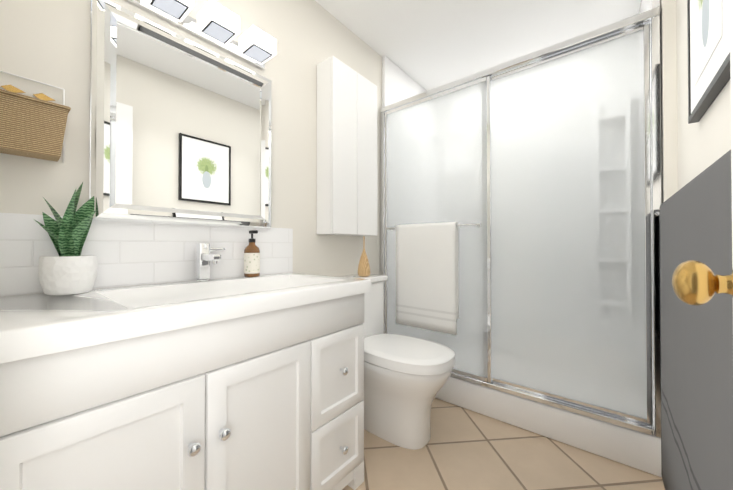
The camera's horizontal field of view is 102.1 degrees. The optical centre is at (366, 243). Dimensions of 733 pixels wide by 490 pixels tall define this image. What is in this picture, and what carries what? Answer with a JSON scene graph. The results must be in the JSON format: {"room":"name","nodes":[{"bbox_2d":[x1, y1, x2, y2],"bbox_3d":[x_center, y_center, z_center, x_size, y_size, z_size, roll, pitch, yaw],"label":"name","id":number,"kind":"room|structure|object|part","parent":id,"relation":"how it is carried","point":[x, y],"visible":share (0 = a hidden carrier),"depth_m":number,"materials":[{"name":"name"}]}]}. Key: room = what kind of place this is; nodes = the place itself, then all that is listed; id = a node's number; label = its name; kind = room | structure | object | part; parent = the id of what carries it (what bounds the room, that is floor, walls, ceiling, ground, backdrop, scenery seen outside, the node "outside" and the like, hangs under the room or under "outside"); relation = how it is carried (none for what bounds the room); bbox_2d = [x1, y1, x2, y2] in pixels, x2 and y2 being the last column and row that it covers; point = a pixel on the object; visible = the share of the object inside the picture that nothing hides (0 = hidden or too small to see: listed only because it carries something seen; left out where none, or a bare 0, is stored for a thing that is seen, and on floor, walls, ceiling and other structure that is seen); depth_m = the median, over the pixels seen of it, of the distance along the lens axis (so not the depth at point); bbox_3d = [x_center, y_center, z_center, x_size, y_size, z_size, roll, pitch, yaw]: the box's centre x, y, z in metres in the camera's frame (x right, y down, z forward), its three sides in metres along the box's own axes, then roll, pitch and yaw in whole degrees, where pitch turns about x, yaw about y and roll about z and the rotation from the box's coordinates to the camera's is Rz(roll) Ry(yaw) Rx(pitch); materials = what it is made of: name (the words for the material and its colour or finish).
{"room":"bathroom","nodes":[
{"label":"bathroom","id":0,"kind":"room"},
{"bbox_2d":[0,0,434,341],"bbox_3d":[-0.227,-0.204,1.886,0.100,2.420,2.995,0,-1,39],"label":"wall","id":1,"kind":"structure","parent":0,"point":[47,41],"depth_m":1.49,"materials":[{"name":"white paint"}]},
{"bbox_2d":[0,70,70,162],"bbox_3d":[-0.949,-0.368,0.837,0.101,0.230,0.154,0,-1,39],"label":"hanging basket","id":2,"kind":"object","parent":1,"relation":"attached to","point":[31,127],"visible":1,"depth_m":0.82,"materials":[{"name":"wicker"}]},
{"bbox_2d":[0,213,292,296],"bbox_3d":[-0.721,0.034,1.192,0.008,0.233,1.022,0,-1,39],"label":"backsplash","id":3,"kind":"structure","parent":1,"relation":"attached to","point":[129,253],"depth_m":1.07,"materials":[{"name":"tile"}]},
{"bbox_2d":[89,0,270,228],"bbox_3d":[-0.684,-0.448,1.223,0.030,0.752,0.671,0,-1,39],"label":"mirror","id":4,"kind":"object","parent":1,"relation":"attached to","point":[180,130],"visible":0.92,"depth_m":1.14,"materials":[{"name":"silver glass"}]},
{"bbox_2d":[127,0,276,69],"bbox_3d":[-0.666,-0.885,1.143,0.165,0.071,0.690,0,-1,39],"label":"sconce","id":5,"kind":"object","parent":1,"relation":"attached to","point":[216,24],"visible":1,"depth_m":1.19,"materials":[{"name":"silver metal"}]},
{"bbox_2d":[317,56,376,235],"bbox_3d":[-0.109,-0.549,1.841,0.137,0.992,0.410,0,-1,39],"label":"upper cabinet","id":6,"kind":"object","parent":1,"relation":"attached to","point":[346,150],"visible":1,"depth_m":1.72,"materials":[{"name":"white wood"}]},
{"bbox_2d":[315,0,640,98],"bbox_3d":[0.408,-1.443,1.378,1.740,0.050,2.995,0,-1,39],"label":"ceiling","id":7,"kind":"structure","parent":0,"point":[426,45],"depth_m":1.94,"materials":[{"name":"white paint"}]},
{"bbox_2d":[342,398,664,489],"bbox_3d":[0.408,1.026,1.358,1.740,0.050,2.995,0,-1,39],"label":"floor","id":8,"kind":"structure","parent":0,"point":[464,449],"depth_m":1.35,"materials":[{"name":"tile"}]},
{"bbox_2d":[0,272,370,489],"bbox_3d":[-0.506,0.574,1.014,0.541,0.850,1.019,0,-1,39],"label":"bathroom vanity","id":9,"kind":"object","parent":8,"relation":"on","point":[244,383],"visible":1,"depth_m":0.75,"materials":[{"name":"painted wood"},{"name":"chrome"}]},
{"bbox_2d":[35,182,97,294],"bbox_3d":[-0.883,-0.020,0.874,0.124,0.334,0.134,0,-1,39],"label":"snake plant","id":10,"kind":"object","parent":9,"relation":"on","point":[70,269],"visible":1,"depth_m":0.85,"materials":[{"name":"green plant"}]},
{"bbox_2d":[195,243,224,280],"bbox_3d":[-0.604,0.074,1.186,0.151,0.150,0.113,0,-1,39],"label":"faucet","id":11,"kind":"object","parent":9,"relation":"on","point":[204,257],"visible":1,"depth_m":1.18,"materials":[{"name":"silver metal"}]},
{"bbox_2d":[244,230,259,276],"bbox_3d":[-0.523,0.045,1.355,0.069,0.210,0.069,0,-1,39],"label":"soap dispenser","id":12,"kind":"object","parent":9,"relation":"on","point":[251,259],"visible":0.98,"depth_m":1.33,"materials":[{"name":"brown glass"}]},
{"bbox_2d":[338,274,454,449],"bbox_3d":[0.116,0.600,1.635,0.735,0.808,0.460,0,-1,39],"label":"toilet","id":13,"kind":"object","parent":8,"relation":"on","point":[406,377],"visible":0.67,"depth_m":1.47,"materials":[{"name":"white ceramic"}]},
{"bbox_2d":[358,236,369,276],"bbox_3d":[-0.015,0.078,1.827,0.080,0.248,0.080,0,-1,39],"label":"bottle","id":14,"kind":"object","parent":13,"relation":"on","point":[363,268],"visible":1,"depth_m":1.80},
{"bbox_2d":[381,0,661,476],"bbox_3d":[0.966,-0.201,2.082,1.492,2.417,0.975,0,-1,39],"label":"shower enclosure","id":15,"kind":"object","parent":8,"relation":"on","point":[536,176],"visible":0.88,"depth_m":1.71,"materials":[{"name":"white glass"}]},
{"bbox_2d":[396,222,458,334],"bbox_3d":[0.384,0.210,1.935,0.431,0.682,0.048,0,-1,39],"label":"towel","id":16,"kind":"object","parent":15,"relation":"hanging from","point":[427,292],"visible":1,"depth_m":1.90,"materials":[{"name":"white fabric"}]},
{"bbox_2d":[660,0,730,202],"bbox_3d":[1.028,-0.212,0.862,0.140,2.420,2.995,0,-1,39],"label":"wall","id":17,"kind":"structure","parent":0,"point":[703,143],"depth_m":1.16,"materials":[{"name":"white paint"}]},
{"bbox_2d":[687,0,729,123],"bbox_3d":[0.896,-0.668,0.770,0.022,0.570,0.440,0,-1,39],"label":"picture frame","id":18,"kind":"object","parent":17,"relation":"attached to","point":[708,27],"visible":0.93,"depth_m":0.78,"materials":[{"name":"black plastic"}]},
{"bbox_2d":[693,0,721,85],"bbox_3d":[0.889,-0.668,0.776,0.002,0.400,0.270,0,-1,39],"label":"print","id":19,"kind":"object","parent":18,"relation":"attached to","point":[707,13],"depth_m":0.78},
{"bbox_3d":[0.866,-0.143,0.752,0.052,0.035,1.066,0,-1,39],"label":"towel rail","id":20,"kind":"object","parent":17,"relation":"attached to","visible":0},
{"bbox_2d":[660,150,732,489],"bbox_3d":[0.850,0.366,0.757,0.047,1.062,0.997,0,-1,39],"label":"door","id":21,"kind":"structure","parent":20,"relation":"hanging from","point":[696,343],"depth_m":0.67,"materials":[{"name":"grey paint"}]},
{"bbox_3d":[-0.492,-0.217,0.264,1.540,2.420,0.125,0,-1,39],"label":"wall","id":22,"kind":"structure","parent":0,"visible":0},
{"bbox_2d":[672,0,732,305],"bbox_3d":[0.264,-0.028,0.146,0.098,2.016,0.648,0,-1,39],"label":"door leaf","id":23,"kind":"structure","parent":22,"relation":"in","point":[696,283],"depth_m":0.35,"materials":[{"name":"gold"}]},
{"bbox_3d":[0.414,0.048,0.358,0.062,0.067,0.067,0,-1,39],"label":"door knob","id":24,"kind":"part","parent":23,"relation":"part of","materials":[{"name":"gold metal"}]}
]}

